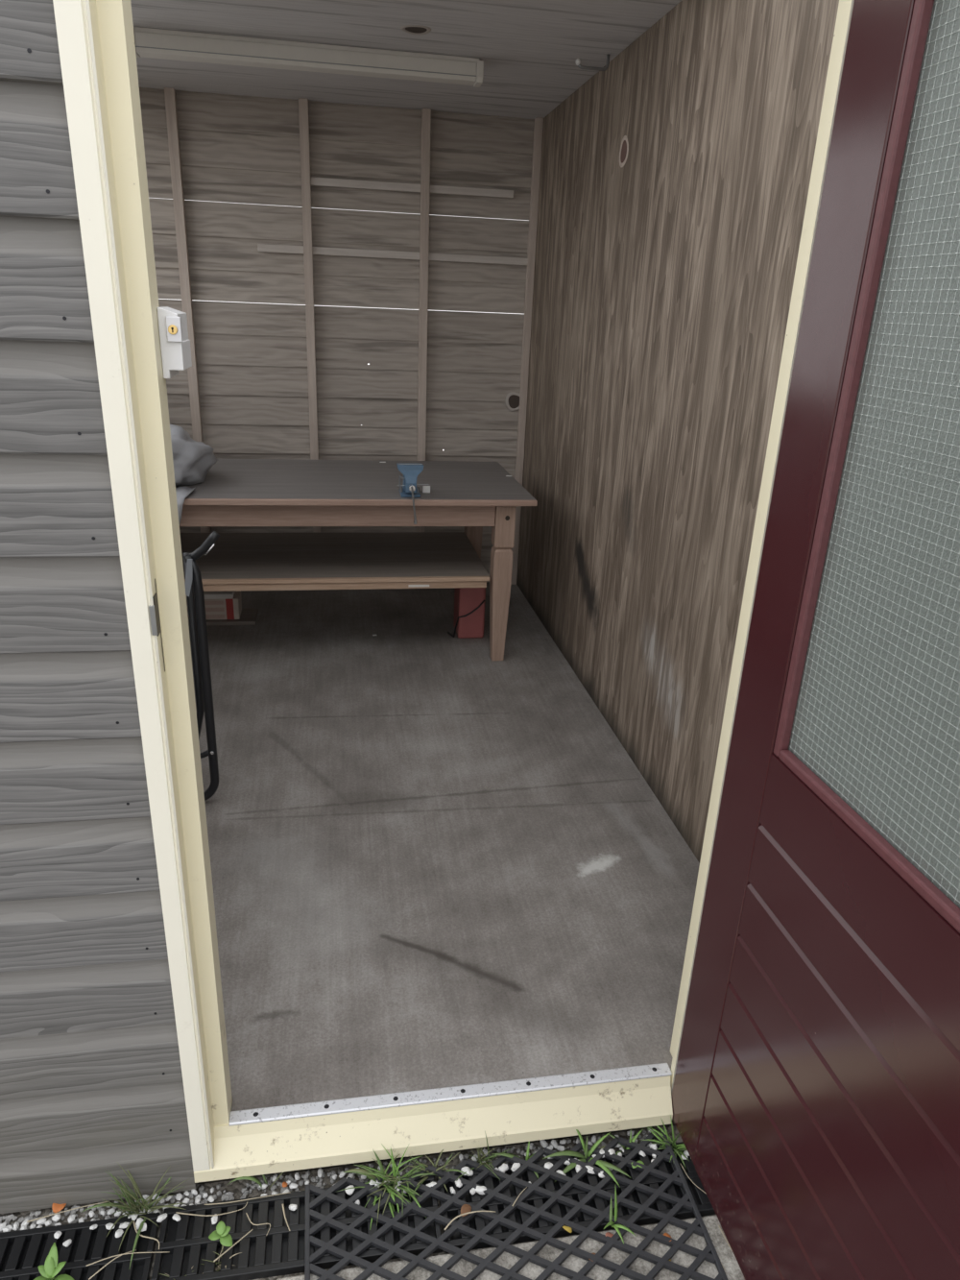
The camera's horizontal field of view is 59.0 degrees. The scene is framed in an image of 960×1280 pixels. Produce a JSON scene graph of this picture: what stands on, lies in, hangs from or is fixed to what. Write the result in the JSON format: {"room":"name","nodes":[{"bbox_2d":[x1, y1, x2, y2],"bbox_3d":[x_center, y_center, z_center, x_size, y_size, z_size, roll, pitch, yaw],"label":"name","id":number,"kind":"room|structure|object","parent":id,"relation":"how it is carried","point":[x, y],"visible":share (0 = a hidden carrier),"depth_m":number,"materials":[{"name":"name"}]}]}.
{"room":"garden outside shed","nodes":[
{"label":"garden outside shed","id":0,"kind":"room"},
{"bbox_2d":[0,0,196,1214],"bbox_3d":[-1.589,-0.097,1.021,2.198,2.552,0.043,-1,22,-10],"label":"wall","id":1,"kind":"structure","parent":0,"point":[91,1083],"depth_m":1.29,"materials":[{"name":"wood"}]},
{"bbox_2d":[52,0,232,1171],"bbox_3d":[-0.480,-0.003,1.275,0.066,2.149,0.096,-1,22,-10],"label":"door frame","id":2,"kind":"structure","parent":1,"relation":"attached to","point":[96,37],"depth_m":1.17,"materials":[{"name":"beige paint"}]},
{"bbox_2d":[148,579,165,671],"bbox_3d":[-0.471,-0.016,1.234,0.007,0.145,0.028,-1,22,-10],"label":"strike plate","id":3,"kind":"object","parent":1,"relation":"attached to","point":[154,610],"visible":1,"depth_m":1.22,"materials":[{"name":"metal"}]},
{"bbox_2d":[156,306,192,378],"bbox_3d":[-0.425,-0.416,1.186,0.030,0.092,0.087,-1,22,-10],"label":"lock","id":4,"kind":"object","parent":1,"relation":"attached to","point":[175,344],"visible":1,"depth_m":1.16,"materials":[{"name":"white metal"}]},
{"bbox_2d":[193,1075,673,1183],"bbox_3d":[-0.075,0.975,1.723,0.965,0.096,0.066,-1,22,-10],"label":"sill","id":5,"kind":"structure","parent":1,"relation":"attached to","point":[249,1149],"depth_m":1.70,"materials":[{"name":"beige paint"}]},
{"bbox_2d":[229,1062,672,1125],"bbox_3d":[-0.043,0.919,1.725,0.900,0.007,0.030,-1,22,-10],"label":"threshold strip","id":6,"kind":"object","parent":5,"relation":"on","point":[471,1091],"visible":1,"depth_m":1.72,"materials":[{"name":"metal"}]},
{"bbox_2d":[139,87,534,582],"bbox_3d":[-0.789,-1.340,4.375,2.104,2.507,0.029,-1,22,-10],"label":"wall","id":7,"kind":"structure","parent":0,"point":[252,358],"depth_m":4.22,"materials":[{"name":"wood"}]},
{"bbox_2d":[164,87,210,532],"bbox_3d":[-1.431,-1.374,4.214,0.044,2.337,0.042,-1,22,-10],"label":"stud","id":8,"kind":"object","parent":7,"relation":"attached to","point":[169,92],"visible":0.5,"depth_m":4.01,"materials":[{"name":"brown wood"}]},
{"bbox_2d":[257,243,303,254],"bbox_3d":[-0.963,-1.890,4.102,0.216,0.034,0.023,-1,22,-10],"label":"rail","id":9,"kind":"object","parent":7,"relation":"attached to","point":[266,248],"visible":1,"depth_m":4.09,"materials":[{"name":"brown wood"}]},
{"bbox_2d":[298,97,320,532],"bbox_3d":[-0.855,-1.388,4.311,0.042,2.337,0.042,-1,22,-10],"label":"stud","id":10,"kind":"object","parent":7,"relation":"attached to","point":[302,103],"visible":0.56,"depth_m":4.14,"materials":[{"name":"brown wood"}]},
{"bbox_2d":[310,176,421,193],"bbox_3d":[-0.545,-2.178,4.060,0.524,0.034,0.023,-1,22,-10],"label":"rail","id":11,"kind":"object","parent":7,"relation":"attached to","point":[316,181],"visible":1,"depth_m":4.05,"materials":[{"name":"brown wood"}]},
{"bbox_2d":[312,246,420,260],"bbox_3d":[-0.557,-1.900,4.170,0.524,0.034,0.023,-1,22,-10],"label":"rail","id":12,"kind":"object","parent":7,"relation":"attached to","point":[322,251],"visible":1,"depth_m":4.16,"materials":[{"name":"brown wood"}]},
{"bbox_2d":[416,108,431,531],"bbox_3d":[-0.298,-1.401,4.404,0.040,2.337,0.042,-1,22,-10],"label":"stud","id":13,"kind":"object","parent":7,"relation":"attached to","point":[425,112],"visible":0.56,"depth_m":4.23,"materials":[{"name":"brown wood"}]},
{"bbox_2d":[429,185,513,198],"bbox_3d":[-0.041,-2.190,4.145,0.418,0.034,0.023,-1,22,-10],"label":"rail","id":14,"kind":"object","parent":7,"relation":"attached to","point":[436,189],"visible":1,"depth_m":4.13,"materials":[{"name":"brown wood"}]},
{"bbox_2d":[428,252,528,265],"bbox_3d":[-0.010,-1.913,4.262,0.506,0.034,0.023,-1,22,-10],"label":"rail","id":15,"kind":"object","parent":7,"relation":"attached to","point":[431,255],"visible":1,"depth_m":4.25,"materials":[{"name":"brown wood"}]},
{"bbox_2d":[0,1125,716,1279],"bbox_3d":[0.209,2.930,-2.611,28.000,0.255,18.600,-1,22,-10],"label":"ground","id":16,"kind":"structure","parent":0,"point":[236,1186],"depth_m":1.68,"materials":[{"name":"soil"}]},
{"bbox_2d":[2,1224,12,1231],"bbox_3d":[-0.872,1.088,1.565,0.014,0.012,0.016,10,23,19],"label":"stone","id":17,"kind":"object","parent":16,"relation":"on","point":[8,1228],"visible":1,"depth_m":1.56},
{"bbox_2d":[12,1221,19,1231],"bbox_3d":[-0.860,1.086,1.572,0.011,0.009,0.016,4,22,5],"label":"stone","id":18,"kind":"object","parent":16,"relation":"on","point":[16,1224],"visible":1,"depth_m":1.57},
{"bbox_2d":[51,1213,60,1221],"bbox_3d":[-0.793,1.081,1.588,0.015,0.011,0.014,-7,23,-22],"label":"stone","id":19,"kind":"object","parent":16,"relation":"on","point":[56,1218],"visible":1,"depth_m":1.58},
{"bbox_2d":[67,1214,75,1223],"bbox_3d":[-0.765,1.084,1.588,0.013,0.008,0.015,-1,22,-8],"label":"stone","id":20,"kind":"object","parent":16,"relation":"on","point":[71,1219],"visible":1,"depth_m":1.58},
{"bbox_2d":[0,1212,160,1279],"bbox_3d":[-0.858,1.123,1.490,0.538,0.019,0.155,-1,22,-10],"label":"drain grating","id":21,"kind":"object","parent":16,"relation":"on","point":[21,1251],"visible":0.86,"depth_m":1.54,"materials":[{"name":"black plastic"}]},
{"bbox_2d":[33,1242,73,1279],"bbox_3d":[-0.741,1.111,1.469,0.070,0.064,0.064,15,25,29],"label":"weed","id":22,"kind":"object","parent":21,"relation":"on","point":[51,1267],"visible":1,"depth_m":1.48,"materials":[{"name":"green plant"}]},
{"bbox_2d":[53,1231,61,1238],"bbox_3d":[-0.773,1.087,1.552,0.014,0.008,0.012,11,23,21],"label":"stone","id":23,"kind":"object","parent":21,"relation":"on","point":[57,1235],"visible":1,"depth_m":1.55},
{"bbox_2d":[62,1238,72,1246],"bbox_3d":[-0.748,1.093,1.539,0.015,0.009,0.013,-15,27,-37],"label":"stone","id":24,"kind":"object","parent":21,"relation":"on","point":[67,1243],"visible":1,"depth_m":1.54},
{"bbox_2d":[105,1222,115,1230],"bbox_3d":[-0.684,1.085,1.570,0.016,0.008,0.012,-11,25,-30],"label":"stone","id":25,"kind":"object","parent":21,"relation":"on","point":[108,1226],"visible":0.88,"depth_m":1.57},
{"bbox_2d":[88,1249,136,1279],"bbox_3d":[-0.653,1.105,1.505,0.082,0.010,0.004,-16,28,-38],"label":"stem","id":26,"kind":"object","parent":21,"relation":"on","point":[135,1249],"visible":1,"depth_m":1.50,"materials":[{"name":"plant"}]},
{"bbox_2d":[115,1229,123,1237],"bbox_3d":[-0.663,1.089,1.557,0.013,0.009,0.015,10,23,18],"label":"stone","id":27,"kind":"object","parent":21,"relation":"on","point":[119,1232],"visible":1,"depth_m":1.55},
{"bbox_2d":[119,1221,129,1229],"bbox_3d":[-0.659,1.085,1.573,0.017,0.011,0.012,1,22,-3],"label":"stone","id":28,"kind":"object","parent":21,"relation":"on","point":[125,1224],"visible":1,"depth_m":1.57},
{"bbox_2d":[86,1251,169,1266],"bbox_3d":[-0.629,1.101,1.517,0.140,0.009,0.007,-2,22,-12],"label":"stem","id":29,"kind":"object","parent":21,"relation":"on","point":[161,1251],"visible":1,"depth_m":1.51,"materials":[{"name":"plant"}]},
{"bbox_2d":[135,1217,143,1229],"bbox_3d":[-0.634,1.083,1.576,0.013,0.010,0.018,6,22,10],"label":"stone","id":30,"kind":"object","parent":21,"relation":"on","point":[139,1220],"visible":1,"depth_m":1.57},
{"bbox_2d":[141,1222,146,1231],"bbox_3d":[-0.623,1.086,1.570,0.013,0.009,0.016,2,21,-2],"label":"stone","id":31,"kind":"object","parent":21,"relation":"on","point":[144,1227],"visible":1,"depth_m":1.57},
{"bbox_2d":[133,1220,159,1249],"bbox_3d":[-0.614,1.091,1.554,0.082,0.009,0.015,15,25,30],"label":"stem","id":32,"kind":"object","parent":21,"relation":"on","point":[133,1220],"visible":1,"depth_m":1.55,"materials":[{"name":"plant"}]},
{"bbox_2d":[107,1207,115,1214],"bbox_3d":[-0.698,1.080,1.604,0.010,0.007,0.015,19,27,36],"label":"stone","id":33,"kind":"object","parent":16,"relation":"on","point":[112,1210],"visible":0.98,"depth_m":1.60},
{"bbox_2d":[175,1193,182,1200],"bbox_3d":[-0.580,1.072,1.634,0.016,0.010,0.012,11,23,20],"label":"stone","id":34,"kind":"object","parent":16,"relation":"on","point":[179,1196],"visible":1,"depth_m":1.63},
{"bbox_2d":[194,1194,200,1204],"bbox_3d":[-0.543,1.076,1.632,0.010,0.010,0.018,1,22,-5],"label":"stone","id":35,"kind":"object","parent":16,"relation":"on","point":[198,1197],"visible":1,"depth_m":1.63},
{"bbox_2d":[151,1174,442,1279],"bbox_3d":[-0.334,1.106,1.590,0.515,0.019,0.141,-1,22,-10],"label":"drain grating","id":36,"kind":"object","parent":16,"relation":"on","point":[279,1252],"visible":0.78,"depth_m":1.57,"materials":[{"name":"black plastic"}]},
{"bbox_2d":[156,1212,167,1222],"bbox_3d":[-0.595,1.080,1.588,0.022,0.011,0.011,-15,27,-37],"label":"stone","id":37,"kind":"object","parent":36,"relation":"on","point":[162,1217],"visible":1,"depth_m":1.58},
{"bbox_2d":[172,1213,180,1221],"bbox_3d":[-0.568,1.082,1.589,0.017,0.008,0.011,19,27,36],"label":"stone","id":38,"kind":"object","parent":36,"relation":"on","point":[176,1217],"visible":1,"depth_m":1.59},
{"bbox_2d":[175,1202,247,1216],"bbox_3d":[-0.506,1.076,1.599,0.131,0.010,0.022,-2,22,-11],"label":"stem","id":39,"kind":"object","parent":36,"relation":"on","point":[247,1202],"visible":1,"depth_m":1.59,"materials":[{"name":"plant"}]},
{"bbox_2d":[211,1213,217,1224],"bbox_3d":[-0.497,1.084,1.589,0.012,0.008,0.018,-4,22,-16],"label":"stone","id":40,"kind":"object","parent":36,"relation":"on","point":[214,1219],"visible":1,"depth_m":1.59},
{"bbox_2d":[208,1220,232,1254],"bbox_3d":[-0.466,1.092,1.538,0.048,0.064,0.030,10,23,18],"label":"weed","id":41,"kind":"object","parent":36,"relation":"on","point":[221,1232],"visible":0.99,"depth_m":1.53,"materials":[{"name":"green plant"}]},
{"bbox_2d":[200,1246,241,1271],"bbox_3d":[-0.468,1.115,1.518,0.082,0.049,0.038,-1,22,-10],"label":"grass tuft","id":42,"kind":"object","parent":36,"relation":"on","point":[218,1267],"visible":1,"depth_m":1.53,"materials":[{"name":"plant"}]},
{"bbox_2d":[213,1229,253,1261],"bbox_3d":[-0.448,1.100,1.543,0.079,0.008,0.003,-18,29,-41],"label":"stem","id":43,"kind":"object","parent":36,"relation":"on","point":[252,1229],"visible":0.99,"depth_m":1.54,"materials":[{"name":"plant"}]},
{"bbox_2d":[204,1192,289,1205],"bbox_3d":[-0.450,1.074,1.629,0.170,0.008,0.009,-1,22,-10],"label":"stem","id":44,"kind":"object","parent":36,"relation":"on","point":[284,1193],"visible":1,"depth_m":1.62,"materials":[{"name":"plant"}]},
{"bbox_2d":[245,1212,270,1235],"bbox_3d":[-0.414,1.085,1.583,0.063,0.004,0.019,15,25,29],"label":"stem","id":45,"kind":"object","parent":36,"relation":"on","point":[246,1213],"visible":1,"depth_m":1.58,"materials":[{"name":"plant"}]},
{"bbox_2d":[282,1203,290,1231],"bbox_3d":[-0.365,1.084,1.593,0.005,0.005,0.056,-8,24,-24],"label":"stem","id":46,"kind":"object","parent":36,"relation":"on","point":[282,1203],"visible":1,"depth_m":1.59,"materials":[{"name":"plant"}]},
{"bbox_2d":[289,1204,297,1210],"bbox_3d":[-0.356,1.080,1.615,0.017,0.010,0.011,9,22,17],"label":"stone","id":47,"kind":"object","parent":36,"relation":"on","point":[292,1207],"visible":1,"depth_m":1.61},
{"bbox_2d":[344,1184,355,1195],"bbox_3d":[-0.252,1.069,1.650,0.016,0.010,0.019,21,28,40],"label":"stone","id":48,"kind":"object","parent":36,"relation":"on","point":[350,1192],"visible":1,"depth_m":1.65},
{"bbox_2d":[369,1180,382,1187],"bbox_3d":[-0.206,1.066,1.664,0.028,0.014,0.014,0,22,-5],"label":"stone","id":49,"kind":"object","parent":36,"relation":"on","point":[372,1181],"visible":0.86,"depth_m":1.66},
{"bbox_2d":[0,1128,672,1232],"bbox_3d":[-0.342,1.077,1.677,1.517,0.013,0.062,-1,22,-10],"label":"gravel bed","id":50,"kind":"object","parent":16,"relation":"on","point":[229,1195],"visible":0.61,"depth_m":1.66,"materials":[{"name":"gravel"}]},
{"bbox_2d":[0,1221,6,1231],"bbox_3d":[-0.885,1.086,1.570,0.013,0.008,0.016,-1,22,-8],"label":"stone","id":51,"kind":"object","parent":50,"relation":"on","point":[2,1225],"visible":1,"depth_m":1.57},
{"bbox_2d":[21,1218,30,1227],"bbox_3d":[-0.846,1.084,1.579,0.012,0.009,0.016,0,22,-7],"label":"stone","id":52,"kind":"object","parent":50,"relation":"on","point":[24,1222],"visible":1,"depth_m":1.58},
{"bbox_2d":[36,1217,46,1224],"bbox_3d":[-0.819,1.084,1.583,0.017,0.008,0.011,-8,24,-25],"label":"stone","id":53,"kind":"object","parent":50,"relation":"on","point":[42,1220],"visible":1,"depth_m":1.58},
{"bbox_2d":[51,1203,66,1212],"bbox_3d":[-0.796,1.069,1.605,0.024,0.012,0.025,-11,25,-30],"label":"dead leaf","id":54,"kind":"object","parent":50,"relation":"on","point":[56,1207],"visible":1,"depth_m":1.60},
{"bbox_2d":[26,1201,107,1222],"bbox_3d":[-0.775,1.075,1.597,0.141,0.006,0.002,-4,22,-17],"label":"stem","id":55,"kind":"object","parent":50,"relation":"on","point":[105,1201],"visible":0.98,"depth_m":1.59,"materials":[{"name":"plant"}]},
{"bbox_2d":[82,1163,191,1267],"bbox_3d":[-0.635,1.044,1.561,0.196,0.122,0.162,-3,22,-12],"label":"grass tuft","id":56,"kind":"object","parent":50,"relation":"on","point":[134,1207],"visible":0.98,"depth_m":1.59,"materials":[{"name":"plant"}]},
{"bbox_2d":[227,1172,282,1191],"bbox_3d":[-0.420,1.039,1.667,0.145,0.071,0.042,-1,22,-10],"label":"grass tuft","id":57,"kind":"object","parent":50,"relation":"on","point":[253,1178],"visible":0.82,"depth_m":1.65,"materials":[{"name":"plant"}]},
{"bbox_2d":[289,1183,298,1188],"bbox_3d":[-0.366,1.071,1.665,0.016,0.008,0.011,5,22,6],"label":"stone","id":58,"kind":"object","parent":50,"relation":"on","point":[292,1185],"visible":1,"depth_m":1.66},
{"bbox_2d":[317,1167,323,1177],"bbox_3d":[-0.319,1.061,1.690,0.011,0.010,0.022,1,21,-3],"label":"stone","id":59,"kind":"object","parent":50,"relation":"on","point":[320,1171],"visible":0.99,"depth_m":1.69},
{"bbox_2d":[455,1131,512,1181],"bbox_3d":[0.009,1.036,1.701,0.104,0.082,0.103,6,22,8],"label":"grass tuft","id":60,"kind":"object","parent":50,"relation":"on","point":[487,1163],"visible":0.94,"depth_m":1.71,"materials":[{"name":"plant"}]},
{"bbox_2d":[338,1146,450,1230],"bbox_3d":[-0.163,1.057,1.640,0.227,0.113,0.134,0,22,-7],"label":"grass tuft","id":61,"kind":"object","parent":16,"relation":"on","point":[367,1171],"visible":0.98,"depth_m":1.66,"materials":[{"name":"green plant"}]},
{"bbox_2d":[197,1117,676,1183],"bbox_3d":[-0.050,1.038,1.779,1.035,0.060,0.054,-1,22,-10],"label":"plinth","id":62,"kind":"object","parent":16,"relation":"on","point":[673,1122],"visible":0.07,"depth_m":1.75,"materials":[{"name":"wood"}]},
{"bbox_2d":[409,1149,470,1192],"bbox_3d":[-0.091,1.048,1.676,0.137,0.065,0.085,-1,22,-10],"label":"grass tuft","id":63,"kind":"object","parent":16,"relation":"on","point":[422,1180],"visible":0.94,"depth_m":1.69,"materials":[{"name":"plant"}]},
{"bbox_2d":[276,1215,745,1279],"bbox_3d":[0.611,1.379,1.000,1.740,0.017,1.422,-1,22,-10],"label":"paving slab","id":64,"kind":"object","parent":16,"relation":"on","point":[463,1267],"visible":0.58,"depth_m":1.55,"materials":[{"name":"concrete"}]},
{"bbox_2d":[304,1131,728,1279],"bbox_3d":[0.081,1.166,1.442,0.745,0.010,0.624,-2,22,-11],"label":"rubber mat","id":65,"kind":"object","parent":64,"relation":"on","point":[710,1254],"visible":0.99,"depth_m":1.60,"materials":[{"name":"rubber"}]},
{"bbox_2d":[455,1179,462,1187],"bbox_3d":[-0.041,1.069,1.672,0.017,0.011,0.020,0,22,-6],"label":"stone","id":66,"kind":"object","parent":65,"relation":"on","point":[458,1183],"visible":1,"depth_m":1.67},
{"bbox_2d":[460,1204,471,1216],"bbox_3d":[-0.027,1.083,1.612,0.023,0.011,0.022,-3,22,-13],"label":"dead leaf","id":67,"kind":"object","parent":65,"relation":"on","point":[466,1208],"visible":1,"depth_m":1.61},
{"bbox_2d":[444,1210,495,1230],"bbox_3d":[-0.020,1.087,1.599,0.103,0.013,0.013,-6,23,-20],"label":"stem","id":68,"kind":"object","parent":65,"relation":"on","point":[455,1218],"visible":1,"depth_m":1.60,"materials":[{"name":"plant"}]},
{"bbox_2d":[562,1225,572,1232],"bbox_3d":[0.163,1.107,1.599,0.025,0.009,0.015,22,29,40],"label":"dead leaf","id":69,"kind":"object","parent":65,"relation":"on","point":[568,1229],"visible":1,"depth_m":1.59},
{"bbox_2d":[585,1165,594,1173],"bbox_3d":[0.223,1.066,1.710,0.022,0.014,0.018,-3,22,-14],"label":"stone","id":70,"kind":"object","parent":65,"relation":"on","point":[590,1169],"visible":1,"depth_m":1.70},
{"bbox_2d":[603,1187,636,1243],"bbox_3d":[0.252,1.075,1.588,0.052,0.083,0.076,-11,25,-30],"label":"grass tuft","id":71,"kind":"object","parent":65,"relation":"on","point":[616,1226],"visible":1,"depth_m":1.60,"materials":[{"name":"green plant"}]},
{"bbox_2d":[492,1141,538,1178],"bbox_3d":[0.077,1.048,1.729,0.104,0.039,0.064,8,22,14],"label":"grass tuft","id":72,"kind":"object","parent":16,"relation":"on","point":[510,1155],"visible":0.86,"depth_m":1.73,"materials":[{"name":"green plant"}]},
{"bbox_2d":[539,1139,548,1147],"bbox_3d":[0.133,1.049,1.769,0.013,0.010,0.019,-14,27,-36],"label":"stone","id":73,"kind":"object","parent":16,"relation":"on","point":[543,1143],"visible":0.91,"depth_m":1.77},
{"bbox_2d":[551,1139,557,1148],"bbox_3d":[0.155,1.051,1.769,0.012,0.010,0.018,-8,24,-25],"label":"stone","id":74,"kind":"object","parent":16,"relation":"on","point":[554,1144],"visible":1,"depth_m":1.77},
{"bbox_2d":[556,1145,564,1151],"bbox_3d":[0.168,1.055,1.761,0.017,0.009,0.010,7,22,12],"label":"stone","id":75,"kind":"object","parent":16,"relation":"on","point":[559,1147],"visible":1,"depth_m":1.76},
{"bbox_2d":[436,1141,716,1253],"bbox_3d":[0.199,1.094,1.678,0.554,0.019,0.144,-1,22,-10],"label":"drain grating","id":76,"kind":"object","parent":16,"relation":"on","point":[459,1240],"visible":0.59,"depth_m":1.66,"materials":[{"name":"black plastic"}]},
{"bbox_2d":[460,1166,470,1175],"bbox_3d":[-0.029,1.061,1.695,0.021,0.014,0.017,6,22,8],"label":"stone","id":77,"kind":"object","parent":76,"relation":"on","point":[465,1169],"visible":0.88,"depth_m":1.69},
{"bbox_2d":[475,1185,486,1194],"bbox_3d":[0.004,1.075,1.661,0.029,0.013,0.015,5,22,6],"label":"stone","id":78,"kind":"object","parent":76,"relation":"on","point":[479,1190],"visible":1,"depth_m":1.66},
{"bbox_2d":[498,1162,508,1172],"bbox_3d":[0.047,1.060,1.704,0.023,0.012,0.014,-16,28,-38],"label":"stone","id":79,"kind":"object","parent":76,"relation":"on","point":[504,1167],"visible":1,"depth_m":1.70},
{"bbox_2d":[510,1162,520,1171],"bbox_3d":[0.072,1.061,1.708,0.016,0.010,0.020,11,23,20],"label":"stone","id":80,"kind":"object","parent":76,"relation":"on","point":[516,1166],"visible":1,"depth_m":1.71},
{"bbox_2d":[544,1161,553,1169],"bbox_3d":[0.138,1.062,1.710,0.020,0.011,0.017,-17,29,-41],"label":"stone","id":81,"kind":"object","parent":76,"relation":"on","point":[548,1165],"visible":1,"depth_m":1.71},
{"bbox_2d":[575,1164,582,1172],"bbox_3d":[0.200,1.066,1.708,0.015,0.010,0.018,5,22,6],"label":"stone","id":82,"kind":"object","parent":76,"relation":"on","point":[578,1168],"visible":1,"depth_m":1.71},
{"bbox_2d":[542,1129,631,1187],"bbox_3d":[0.215,1.045,1.718,0.178,0.065,0.102,3,21,0],"label":"grass tuft","id":83,"kind":"object","parent":76,"relation":"on","point":[605,1166],"visible":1,"depth_m":1.72,"materials":[{"name":"green plant"}]},
{"bbox_2d":[608,1129,642,1155],"bbox_3d":[0.303,1.041,1.760,0.082,0.049,0.047,-1,22,-10],"label":"grass tuft","id":84,"kind":"object","parent":76,"relation":"on","point":[634,1139],"visible":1,"depth_m":1.77,"materials":[{"name":"green plant"}]},
{"bbox_2d":[631,1160,644,1168],"bbox_3d":[0.320,1.067,1.720,0.026,0.012,0.016,-1,22,-10],"label":"weed","id":85,"kind":"object","parent":76,"relation":"on","point":[640,1162],"visible":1,"depth_m":1.72,"materials":[{"name":"green plant"}]},
{"bbox_2d":[650,1143,657,1150],"bbox_3d":[0.360,1.053,1.760,0.014,0.012,0.016,-7,23,-22],"label":"stone","id":86,"kind":"object","parent":76,"relation":"on","point":[653,1146],"visible":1,"depth_m":1.76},
{"bbox_2d":[641,1115,688,1166],"bbox_3d":[0.389,1.034,1.752,0.140,0.078,0.068,15,25,29],"label":"grass tuft","id":87,"kind":"object","parent":76,"relation":"on","point":[682,1147],"visible":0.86,"depth_m":1.77,"materials":[{"name":"green plant"}]},
{"bbox_2d":[130,0,682,119],"bbox_3d":[-0.439,-1.886,2.363,2.214,0.052,3.499,-1,22,-10],"label":"ceiling","id":88,"kind":"structure","parent":0,"point":[529,50],"depth_m":2.92,"materials":[{"name":"wood"}]},
{"bbox_2d":[133,26,483,87],"bbox_3d":[-0.609,-2.102,3.065,1.250,0.077,0.090,-1,22,-10],"label":"strip light","id":89,"kind":"object","parent":88,"relation":"attached to","point":[149,42],"visible":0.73,"depth_m":3.03,"materials":[{"name":"white plastic"}]},
{"bbox_2d":[575,54,609,71],"bbox_3d":[0.400,-2.053,3.013,0.124,0.050,0.020,-1,22,-10],"label":"ceiling hook","id":90,"kind":"object","parent":88,"relation":"hanging from","point":[578,60],"visible":1,"depth_m":3.02,"materials":[{"name":"metal"}]},
{"bbox_2d":[188,582,700,1110],"bbox_3d":[-0.550,0.372,3.283,2.074,0.158,3.416,-1,22,-10],"label":"floor","id":91,"kind":"structure","parent":0,"point":[436,861],"depth_m":2.45,"materials":[{"name":"concrete"}]},
{"bbox_2d":[182,531,220,800],"bbox_3d":[-1.013,0.103,2.505,0.536,0.872,0.077,-1,22,-10],"label":"folding chair","id":92,"kind":"object","parent":91,"relation":"on","point":[194,589],"visible":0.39,"depth_m":2.50,"materials":[{"name":"black paint"}]},
{"bbox_2d":[188,608,258,626],"bbox_3d":[-1.359,-0.112,4.184,0.500,0.018,0.190,-1,22,-10],"label":"plank","id":93,"kind":"object","parent":91,"relation":"on","point":[248,616],"visible":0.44,"depth_m":4.14,"materials":[{"name":"wood"}]},
{"bbox_2d":[185,590,241,620],"bbox_3d":[-1.345,-0.184,4.163,0.324,0.132,0.144,-1,22,-10],"label":"carton","id":94,"kind":"object","parent":93,"relation":"on","point":[219,605],"visible":0.3,"depth_m":4.11,"materials":[{"name":"white cardboard"}]},
{"bbox_2d":[175,458,537,660],"bbox_3d":[-0.712,-0.382,3.942,1.748,0.747,0.925,-1,22,-10],"label":"table","id":95,"kind":"object","parent":91,"relation":"on","point":[473,495],"visible":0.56,"depth_m":3.68,"materials":[{"name":"brown wood"}]},
{"bbox_2d":[169,424,217,524],"bbox_3d":[-1.343,-0.714,3.521,0.462,0.343,0.657,-1,22,-10],"label":"plastic sack","id":96,"kind":"object","parent":95,"relation":"on","point":[192,459],"visible":0.34,"depth_m":3.46,"materials":[{"name":"plastic"}]},
{"bbox_2d":[179,531,489,579],"bbox_3d":[-0.717,-0.394,3.940,1.418,0.020,0.758,-1,22,-10],"label":"shelf","id":97,"kind":"object","parent":95,"relation":"attached to","point":[355,555],"depth_m":3.90,"materials":[{"name":"wood"}]},
{"bbox_2d":[396,462,429,524],"bbox_3d":[-0.277,-0.611,3.500,0.130,0.222,0.198,-1,22,-10],"label":"bench vise","id":98,"kind":"object","parent":95,"relation":"on","point":[410,471],"visible":1,"depth_m":3.46,"materials":[{"name":"blue metal"}]},
{"bbox_2d":[422,485,430,492],"bbox_3d":[-0.226,-0.634,3.575,0.032,0.030,0.008,-1,22,-10],"label":"tag","id":99,"kind":"object","parent":95,"relation":"on","point":[425,489],"visible":1,"depth_m":3.57,"materials":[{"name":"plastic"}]},
{"bbox_2d":[447,599,485,637],"bbox_3d":[-0.078,-0.102,4.045,0.192,0.202,0.067,10,23,19],"label":"cable","id":100,"kind":"object","parent":91,"relation":"on","point":[484,600],"visible":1,"depth_m":4.02,"materials":[{"name":"rubber"}]},
{"bbox_2d":[453,587,485,638],"bbox_3d":[-0.050,-0.198,4.092,0.128,0.348,0.172,-1,22,-10],"label":"can","id":101,"kind":"object","parent":91,"relation":"on","point":[466,599],"visible":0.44,"depth_m":4.04,"materials":[{"name":"plastic"}]},
{"bbox_2d":[511,117,543,584],"bbox_3d":[0.237,-1.414,4.494,0.034,2.337,0.042,-1,22,-10],"label":"stud","id":102,"kind":"object","parent":91,"relation":"on","point":[539,122],"visible":0.8,"depth_m":4.38,"materials":[{"name":"brown wood"}]},
{"bbox_2d":[516,0,839,863],"bbox_3d":[0.523,-0.752,3.041,0.020,2.480,3.383,-1,22,-10],"label":"wall","id":103,"kind":"structure","parent":0,"point":[675,180],"depth_m":2.64,"materials":[{"name":"brown wood"}]},
{"bbox_3d":[1.583,-0.172,1.554,2.167,2.552,0.042,-1,22,-10],"label":"wall","id":104,"kind":"structure","parent":0,"visible":0},
{"bbox_2d":[670,0,854,1096],"bbox_3d":[0.473,-0.011,1.441,0.062,2.180,0.096,-1,22,-10],"label":"door frame","id":105,"kind":"structure","parent":104,"relation":"attached to","point":[845,7],"depth_m":1.35,"materials":[{"name":"beige paint"}]},
{"bbox_2d":[671,0,959,1279],"bbox_3d":[0.555,0.200,0.985,0.043,2.103,0.965,-2,22,-11],"label":"door","id":106,"kind":"structure","parent":104,"relation":"in","point":[815,1097],"depth_m":1.14,"materials":[{"name":"red paint"}]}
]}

